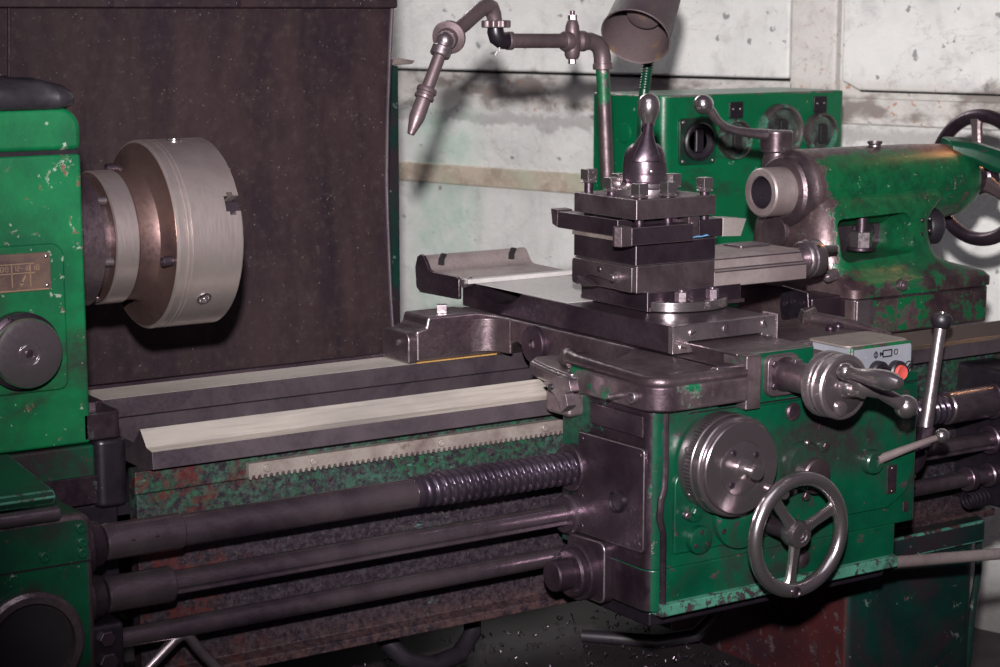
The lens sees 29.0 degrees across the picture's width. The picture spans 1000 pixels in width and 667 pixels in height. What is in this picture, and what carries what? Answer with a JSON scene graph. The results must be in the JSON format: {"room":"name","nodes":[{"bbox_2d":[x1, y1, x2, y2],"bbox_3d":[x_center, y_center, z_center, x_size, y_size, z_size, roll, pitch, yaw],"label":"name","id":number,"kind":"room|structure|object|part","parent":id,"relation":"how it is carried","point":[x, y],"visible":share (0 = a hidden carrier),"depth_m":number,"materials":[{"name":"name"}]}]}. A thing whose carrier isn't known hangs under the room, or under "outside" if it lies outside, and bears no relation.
{"room":"metal workshop","nodes":[
{"label":"metal workshop","id":0,"kind":"room"},
{"bbox_2d":[407,0,613,189],"bbox_3d":[0.013,-0.259,3.104,0.460,0.555,0.080,-9,13,-44],"label":"pipe","id":1,"kind":"object","parent":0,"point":[448,36],"visible":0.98,"depth_m":3.08,"materials":[{"name":"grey metal"}]},
{"bbox_3d":[-0.040,-0.494,3.022,0.029,0.066,0.134,6,11,32],"label":"arm","id":2,"kind":"part","parent":1,"relation":"part of","materials":[{"name":"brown metal"}]},
{"bbox_2d":[398,0,999,632],"bbox_3d":[0.093,-1.077,5.185,10.000,3.200,0.300,8,12,40],"label":"wall","id":3,"kind":"structure","parent":0,"point":[537,122],"depth_m":5.11,"materials":[{"name":"concrete"}]},
{"bbox_2d":[399,161,583,193],"bbox_3d":[-1.607,-0.642,6.518,5.800,0.053,0.010,8,12,40],"label":"trim","id":4,"kind":"structure","parent":3,"relation":"attached to","point":[561,182],"depth_m":5.18,"materials":[{"name":"beige wood"}]},
{"bbox_2d":[391,0,791,78],"bbox_3d":[-1.568,-1.885,6.269,5.912,1.964,0.028,8,12,40],"label":"wall panel","id":5,"kind":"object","parent":3,"relation":"attached to","point":[710,38],"depth_m":4.86,"materials":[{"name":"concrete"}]},
{"bbox_2d":[398,68,789,80],"bbox_3d":[-1.563,-0.914,6.437,5.912,0.006,0.006,8,12,40],"label":"trim","id":6,"kind":"structure","parent":3,"relation":"attached to","point":[399,69],"depth_m":4.88,"materials":[{"name":"white concrete"}]},
{"bbox_2d":[790,0,841,89],"bbox_3d":[0.733,-0.951,4.434,0.122,3.200,0.030,8,12,40],"label":"wall pillar","id":7,"kind":"structure","parent":3,"relation":"attached to","point":[816,24],"depth_m":4.46,"materials":[{"name":"concrete"}]},
{"bbox_2d":[842,97,999,130],"bbox_3d":[2.295,-0.305,3.207,3.953,0.061,0.012,8,12,40],"label":"trim","id":8,"kind":"structure","parent":3,"relation":"attached to","point":[859,111],"depth_m":4.35,"materials":[{"name":"concrete"}]},
{"bbox_2d":[842,0,999,94],"bbox_3d":[2.292,-1.330,3.031,3.952,1.989,0.026,8,12,40],"label":"wall panel","id":9,"kind":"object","parent":3,"relation":"attached to","point":[936,46],"depth_m":4.30,"materials":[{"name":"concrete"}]},
{"bbox_2d":[854,87,999,95],"bbox_3d":[2.299,-0.361,3.198,3.947,0.031,0.006,8,12,40],"label":"trim","id":10,"kind":"structure","parent":3,"relation":"attached to","point":[854,87],"depth_m":4.32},
{"bbox_2d":[971,628,999,666],"bbox_3d":[-0.200,0.774,4.124,10.000,0.100,12.000,-6,11,-33],"label":"floor","id":11,"kind":"structure","parent":0,"point":[986,644],"depth_m":4.27,"materials":[{"name":"grey concrete"}]},
{"bbox_2d":[0,0,396,384],"bbox_3d":[-0.824,0.054,2.819,1.568,1.750,0.067,-6,11,-33],"label":"guard","id":12,"kind":"object","parent":11,"relation":"on","point":[293,96],"visible":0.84,"depth_m":3.09,"materials":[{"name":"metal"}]},
{"bbox_2d":[388,58,413,324],"bbox_3d":[-0.209,0.152,3.563,0.078,1.311,0.090,-6,11,-33],"label":"upright post","id":13,"kind":"object","parent":11,"relation":"on","point":[393,171],"visible":0.26,"depth_m":3.47,"materials":[{"name":"metal"}]},
{"bbox_3d":[-0.207,0.161,3.554,0.036,1.297,0.040,-6,11,-33],"label":"post","id":14,"kind":"part","parent":13,"relation":"part of","materials":[{"name":"metal"}]},
{"bbox_3d":[-0.209,-0.487,3.456,0.078,0.014,0.090,-6,11,-33],"label":"cap plate","id":15,"kind":"part","parent":13,"relation":"part of","materials":[{"name":"metal"}]},
{"bbox_2d":[73,320,999,666],"bbox_3d":[-0.025,0.482,2.891,2.240,0.884,0.558,-6,11,-33],"label":"bed","id":16,"kind":"object","parent":11,"relation":"on","point":[194,442],"visible":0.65,"depth_m":2.67,"materials":[{"name":"metal"}]},
{"bbox_2d":[0,454,123,666],"bbox_3d":[-0.705,0.325,2.142,0.578,0.310,0.174,-6,11,-33],"label":"feed gearbox","id":17,"kind":"object","parent":16,"relation":"attached to","point":[53,606],"visible":1,"depth_m":2.18,"materials":[{"name":"green paint"}]},
{"bbox_3d":[-0.746,0.190,2.099,0.488,0.030,0.161,-6,11,-33],"label":"sloped lid","id":18,"kind":"part","parent":17,"relation":"part of","materials":[{"name":"green paint"}]},
{"bbox_3d":[-0.699,0.224,2.033,0.488,0.017,0.017,-6,11,-33],"label":"guide rail","id":19,"kind":"part","parent":17,"relation":"part of","materials":[{"name":"grey metal"}]},
{"bbox_2d":[0,108,126,507],"bbox_3d":[-0.794,-0.026,2.327,0.697,0.491,0.414,-6,11,-33],"label":"headstock","id":20,"kind":"object","parent":16,"relation":"on","point":[56,260],"visible":1,"depth_m":2.30,"materials":[{"name":"green paint"}]},
{"bbox_3d":[-0.563,0.020,2.271,0.092,0.092,0.023,-6,11,-33],"label":"knob","id":21,"kind":"part","parent":20,"relation":"part of","materials":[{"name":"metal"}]},
{"bbox_3d":[-0.553,0.023,2.257,0.083,0.083,0.018,-6,11,-33],"label":"knob","id":22,"kind":"part","parent":20,"relation":"part of","materials":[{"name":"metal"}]},
{"bbox_3d":[-0.694,-0.002,2.197,0.417,0.177,0.008,-6,11,-33],"label":"panel","id":23,"kind":"part","parent":20,"relation":"part of","materials":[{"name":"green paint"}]},
{"bbox_2d":[0,75,73,110],"bbox_3d":[-0.806,-0.283,2.256,0.555,0.044,0.314,-6,11,-33],"label":"cushion","id":24,"kind":"object","parent":20,"relation":"on","point":[16,93],"visible":1,"depth_m":2.25,"materials":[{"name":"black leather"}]},
{"bbox_3d":[-0.744,0.218,2.204,0.601,0.036,0.004,-6,11,-33],"label":"plate","id":25,"kind":"part","parent":20,"relation":"part of","materials":[{"name":"black metal"}]},
{"bbox_2d":[82,137,243,327],"bbox_3d":[-0.465,-0.134,2.576,0.172,0.252,0.251,-6,11,-33],"label":"lathe chuck","id":26,"kind":"object","parent":20,"relation":"attached to","point":[177,237],"visible":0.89,"depth_m":2.50,"materials":[{"name":"metal"}]},
{"bbox_3d":[-0.508,-0.128,2.548,0.068,0.243,0.243,-6,11,-33],"label":"adapter plate","id":27,"kind":"part","parent":26,"relation":"part of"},
{"bbox_2d":[166,138,181,141],"bbox_3d":[-0.432,-0.250,2.558,0.021,0.016,0.022,-6,11,-33],"label":"socket","id":28,"kind":"object","parent":26,"relation":"attached to","point":[169,139],"depth_m":2.56,"materials":[{"name":"metal"}]},
{"bbox_2d":[196,293,211,303],"bbox_3d":[-0.390,-0.050,2.526,0.021,0.024,0.023,-6,11,-33],"label":"socket","id":29,"kind":"object","parent":26,"relation":"attached to","point":[201,298],"depth_m":2.53,"materials":[{"name":"metal"}]},
{"bbox_3d":[0.057,0.041,3.132,1.760,0.074,0.012,-6,11,-33],"label":"rail","id":30,"kind":"part","parent":16,"relation":"part of","materials":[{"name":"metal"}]},
{"bbox_2d":[376,621,480,666],"bbox_3d":[-0.114,0.406,2.743,0.241,0.138,0.102,-8,12,-39],"label":"hose","id":31,"kind":"object","parent":16,"relation":"hanging from","point":[400,655],"visible":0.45,"depth_m":2.72,"materials":[{"name":"black rubber"}]},
{"bbox_2d":[121,600,758,666],"bbox_3d":[-0.168,0.445,2.892,0.990,0.165,0.632,-6,11,-33],"label":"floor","id":32,"kind":"structure","parent":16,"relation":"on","point":[528,622],"depth_m":3.03,"materials":[{"name":"grey concrete"}]},
{"bbox_2d":[353,609,744,666],"bbox_3d":[0.026,0.505,2.895,0.653,0.030,0.371,-6,11,-33],"label":"swarf","id":33,"kind":"object","parent":32,"relation":"on","point":[518,632],"visible":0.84,"depth_m":2.99,"materials":[{"name":"metal"}]},
{"bbox_2d":[581,610,725,647],"bbox_3d":[0.252,0.396,3.020,0.249,0.196,0.052,0,10,3],"label":"hose","id":34,"kind":"object","parent":32,"relation":"on","point":[709,621],"visible":0.59,"depth_m":3.02,"materials":[{"name":"black rubber"}]},
{"bbox_2d":[101,431,993,612],"bbox_3d":[0.167,0.240,2.699,1.525,0.044,0.044,-6,11,-33],"label":"rod","id":35,"kind":"object","parent":16,"relation":"attached to","point":[157,585],"visible":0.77,"depth_m":2.44,"materials":[{"name":"grey metal"}]},
{"bbox_2d":[100,385,999,560],"bbox_3d":[0.167,0.176,2.688,1.525,0.053,0.053,-6,11,-33],"label":"screw","id":36,"kind":"object","parent":16,"relation":"attached to","point":[171,531],"visible":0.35,"depth_m":2.46,"materials":[{"name":"grey metal"}]},
{"bbox_2d":[123,466,991,666],"bbox_3d":[0.159,0.336,2.710,1.544,0.120,0.040,-6,11,-33],"label":"rod","id":37,"kind":"object","parent":16,"relation":"attached to","point":[967,478],"depth_m":2.46,"materials":[{"name":"metal"}]},
{"bbox_3d":[-0.399,0.409,2.346,0.204,0.097,0.014,-6,11,-33],"label":"bent handle","id":38,"kind":"part","parent":37,"relation":"part of","materials":[{"name":"silver metal"}]},
{"bbox_2d":[601,0,680,139],"bbox_3d":[0.248,-0.266,3.278,0.126,0.750,0.239,3,10,15],"label":"work lamp","id":39,"kind":"object","parent":16,"relation":"attached to","point":[635,31],"visible":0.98,"depth_m":3.21,"materials":[{"name":"grey metal"}]},
{"bbox_3d":[0.251,-0.541,3.207,0.117,0.183,0.196,5,11,28],"label":"lamp shade","id":40,"kind":"part","parent":39,"relation":"part of","materials":[{"name":"grey metal"}]},
{"bbox_2d":[626,10,658,28],"bbox_3d":[0.255,-0.558,3.216,0.067,0.098,0.103,8,12,39],"label":"bulb socket","id":41,"kind":"object","parent":39,"relation":"attached to","point":[634,19],"depth_m":3.20,"materials":[{"name":"grey metal"}]},
{"bbox_3d":[0.272,-0.287,3.345,0.045,0.730,0.086,8,13,41],"label":"stem","id":42,"kind":"part","parent":39,"relation":"part of","materials":[{"name":"green paint"}]},
{"bbox_2d":[382,304,999,626],"bbox_3d":[0.271,0.162,2.861,0.886,0.393,0.710,6,11,33],"label":"carriage","id":43,"kind":"object","parent":16,"relation":"on","point":[726,473],"visible":0.99,"depth_m":2.59,"materials":[{"name":"metal"}]},
{"bbox_3d":[0.082,0.047,2.667,0.030,0.004,0.122,-4,10,-24],"label":"wing plate","id":44,"kind":"part","parent":43,"relation":"part of","materials":[{"name":"metal"}]},
{"bbox_2d":[415,247,777,354],"bbox_3d":[0.142,-0.061,2.942,0.237,0.073,0.655,-6,11,-33],"label":"slide","id":45,"kind":"object","parent":43,"relation":"on","point":[507,282],"visible":0.9,"depth_m":2.89,"materials":[{"name":"metal"}]},
{"bbox_3d":[-0.099,-0.091,3.093,0.006,0.062,0.133,-6,11,-33],"label":"guard plate","id":46,"kind":"part","parent":45,"relation":"part of","materials":[{"name":"metal"}]},
{"bbox_3d":[0.094,-0.072,2.993,0.175,0.001,0.280,-6,11,-33],"label":"plate","id":47,"kind":"part","parent":45,"relation":"part of","materials":[{"name":"silver metal"}]},
{"bbox_2d":[572,239,837,312],"bbox_3d":[0.335,-0.092,2.895,0.466,0.072,0.203,-6,11,-33],"label":"slide","id":48,"kind":"object","parent":45,"relation":"on","point":[703,285],"visible":1,"depth_m":2.81,"materials":[{"name":"metal"}]},
{"bbox_3d":[0.149,-0.084,2.784,0.009,0.038,0.144,-6,11,-33],"label":"gib plate","id":49,"kind":"part","parent":48,"relation":"part of","materials":[{"name":"metal"}]},
{"bbox_2d":[572,93,715,265],"bbox_3d":[0.208,-0.229,2.803,0.154,0.239,0.154,-6,11,-33],"label":"post","id":50,"kind":"object","parent":48,"relation":"on","point":[644,193],"visible":0.93,"depth_m":2.77,"materials":[{"name":"metal"}]},
{"bbox_2d":[551,207,631,235],"bbox_3d":[0.132,-0.163,2.815,0.027,0.027,0.164,-6,11,-33],"label":"tool","id":51,"kind":"object","parent":50,"relation":"attached to","point":[566,218],"visible":0.81,"depth_m":2.81,"materials":[{"name":"metal"}]},
{"bbox_3d":[0.150,-0.143,2.796,0.034,0.005,0.108,-6,11,-33],"label":"shim plate","id":52,"kind":"part","parent":50,"relation":"part of","materials":[{"name":"metal"}]},
{"bbox_3d":[0.205,-0.271,2.785,0.039,0.037,0.039,-6,11,-33],"label":"handle","id":53,"kind":"part","parent":50,"relation":"part of","materials":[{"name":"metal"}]},
{"bbox_3d":[0.210,-0.190,2.809,0.145,0.029,0.150,-6,11,-33],"label":"plate","id":54,"kind":"part","parent":50,"relation":"part of","materials":[{"name":"metal"}]},
{"bbox_3d":[0.209,-0.277,2.767,0.043,0.059,0.034,-6,11,-33],"label":"clamp handle","id":55,"kind":"part","parent":50,"relation":"part of","materials":[{"name":"metal"}]},
{"bbox_2d":[613,222,692,246],"bbox_3d":[0.212,-0.141,2.719,0.134,0.028,0.026,-6,11,-33],"label":"tool","id":56,"kind":"object","parent":50,"relation":"attached to","point":[623,236],"visible":1,"depth_m":2.71,"materials":[{"name":"metal"}]},
{"bbox_2d":[698,216,745,237],"bbox_3d":[0.317,-0.156,2.817,0.090,0.029,0.028,-6,11,-33],"label":"tool","id":57,"kind":"object","parent":50,"relation":"attached to","point":[715,225],"visible":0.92,"depth_m":2.81,"materials":[{"name":"metal"}]},
{"bbox_2d":[673,289,689,302],"bbox_3d":[0.259,-0.054,2.749,0.024,0.018,0.024,-6,11,-33],"label":"bolt","id":58,"kind":"object","parent":48,"relation":"in","point":[679,295],"depth_m":2.74,"materials":[{"name":"metal"}]},
{"bbox_2d":[704,286,720,299],"bbox_3d":[0.306,-0.059,2.779,0.024,0.018,0.024,-6,11,-33],"label":"bolt","id":59,"kind":"object","parent":48,"relation":"in","point":[710,292],"depth_m":2.77,"materials":[{"name":"metal"}]},
{"bbox_3d":[0.377,-0.136,2.953,0.060,0.003,0.043,-6,11,-33],"label":"lid","id":60,"kind":"part","parent":48,"relation":"part of","materials":[{"name":"metal"}]},
{"bbox_3d":[0.345,-0.106,2.914,0.181,0.044,0.150,-6,11,-33],"label":"slide arm","id":61,"kind":"part","parent":48,"relation":"part of","materials":[{"name":"metal"}]},
{"bbox_3d":[0.510,-0.133,3.014,0.038,0.011,0.011,-6,11,-33],"label":"dial handle","id":62,"kind":"part","parent":48,"relation":"part of","materials":[{"name":"metal"}]},
{"bbox_3d":[0.309,0.001,2.676,0.186,0.039,0.010,-6,11,-33],"label":"plate","id":63,"kind":"part","parent":45,"relation":"part of","materials":[{"name":"metal"}]},
{"bbox_3d":[0.155,0.114,2.551,0.004,0.029,0.115,-6,11,-33],"label":"plate","id":64,"kind":"part","parent":43,"relation":"part of","materials":[{"name":"metal"}]},
{"bbox_3d":[0.325,0.178,2.500,0.027,0.027,0.031,-6,11,-33],"label":"dial knob","id":65,"kind":"part","parent":43,"relation":"part of","materials":[{"name":"metal"}]},
{"bbox_3d":[0.370,0.209,2.526,0.016,0.016,0.011,-6,11,-33],"label":"clutch knob","id":66,"kind":"part","parent":43,"relation":"part of","materials":[{"name":"metal"}]},
{"bbox_3d":[0.441,0.173,2.664,0.365,0.176,0.006,-6,11,-33],"label":"apron panel","id":67,"kind":"part","parent":43,"relation":"part of","materials":[{"name":"green paint"}]},
{"bbox_3d":[0.509,0.009,2.748,0.121,0.003,0.085,-6,11,-33],"label":"box lid","id":68,"kind":"part","parent":43,"relation":"part of","materials":[{"name":"grey metal"}]},
{"bbox_3d":[0.476,0.070,2.471,0.102,0.065,0.025,-6,11,-30],"label":"crank arm","id":69,"kind":"part","parent":43,"relation":"part of","materials":[{"name":"metal"}]},
{"bbox_3d":[0.556,0.207,2.743,0.018,0.042,0.002,-6,11,-33],"label":"plate","id":70,"kind":"part","parent":43,"relation":"part of","materials":[{"name":"metal"}]},
{"bbox_3d":[0.574,0.164,2.725,0.099,0.034,0.014,-4,10,-23],"label":"selector lever","id":71,"kind":"part","parent":43,"relation":"part of","materials":[{"name":"silver metal"}]},
{"bbox_2d":[916,425,934,450],"bbox_3d":[0.640,0.157,2.913,0.030,0.037,0.029,-6,11,-33],"label":"socket","id":72,"kind":"object","parent":43,"relation":"attached to","point":[922,431],"depth_m":2.90,"materials":[{"name":"metal"}]},
{"bbox_3d":[0.651,0.066,2.905,0.043,0.157,0.022,-6,11,-33],"label":"lever rod","id":73,"kind":"part","parent":43,"relation":"part of","materials":[{"name":"metal"}]},
{"bbox_3d":[0.663,-0.019,2.899,0.032,0.025,0.032,-6,11,-33],"label":"lever knob","id":74,"kind":"part","parent":43,"relation":"part of","materials":[{"name":"black rubber"}]},
{"bbox_3d":[0.657,0.334,2.870,0.342,0.050,0.018,-6,11,-32],"label":"handle","id":75,"kind":"part","parent":43,"relation":"part of","materials":[{"name":"grey metal"}]},
{"bbox_2d":[693,94,999,332],"bbox_3d":[0.656,-0.221,3.309,0.725,0.388,0.328,-6,11,-33],"label":"tailstock","id":76,"kind":"object","parent":16,"relation":"on","point":[883,207],"visible":0.92,"depth_m":3.21,"materials":[{"name":"paint"}]},
{"bbox_3d":[0.398,-0.347,3.184,0.147,0.071,0.030,-5,11,-28],"label":"clamp lever","id":77,"kind":"part","parent":76,"relation":"part of","materials":[{"name":"metal"}]},
{"bbox_2d":[847,245,875,251],"bbox_3d":[0.602,-0.142,3.218,0.048,0.006,0.048,-6,11,-33],"label":"washer","id":78,"kind":"object","parent":76,"relation":"in","point":[850,248],"depth_m":3.20,"materials":[{"name":"metal"}]},
{"bbox_2d":[867,141,882,146],"bbox_3d":[0.637,-0.316,3.282,0.026,0.022,0.026,-6,11,-33],"label":"cup","id":79,"kind":"object","parent":76,"relation":"on","point":[871,143],"depth_m":3.27,"materials":[{"name":"metal"}]},
{"bbox_3d":[0.906,-0.291,3.371,0.266,0.103,0.051,1,10,4],"label":"quill lock arm","id":80,"kind":"part","parent":76,"relation":"part of","materials":[{"name":"green paint"}]},
{"bbox_2d":[593,87,842,628],"bbox_3d":[0.445,0.126,3.953,0.490,1.235,0.217,-6,11,-33],"label":"cabinet","id":81,"kind":"object","parent":11,"relation":"on","point":[693,146],"visible":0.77,"depth_m":3.77,"materials":[{"name":"green metal"}]},
{"bbox_2d":[678,117,715,165],"bbox_3d":[0.379,-0.369,3.711,0.090,0.090,0.005,-6,11,-33],"label":"switch","id":82,"kind":"object","parent":81,"relation":"attached to","point":[696,135],"depth_m":3.70,"materials":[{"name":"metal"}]},
{"bbox_3d":[0.460,-0.435,3.755,0.034,0.032,0.004,-6,11,-33],"label":"tag plate","id":83,"kind":"part","parent":81,"relation":"part of","materials":[{"name":"black metal"}]},
{"bbox_3d":[0.643,-0.460,3.874,0.034,0.032,0.004,-6,11,-33],"label":"tag plate","id":84,"kind":"part","parent":81,"relation":"part of","materials":[{"name":"black metal"}]}
]}

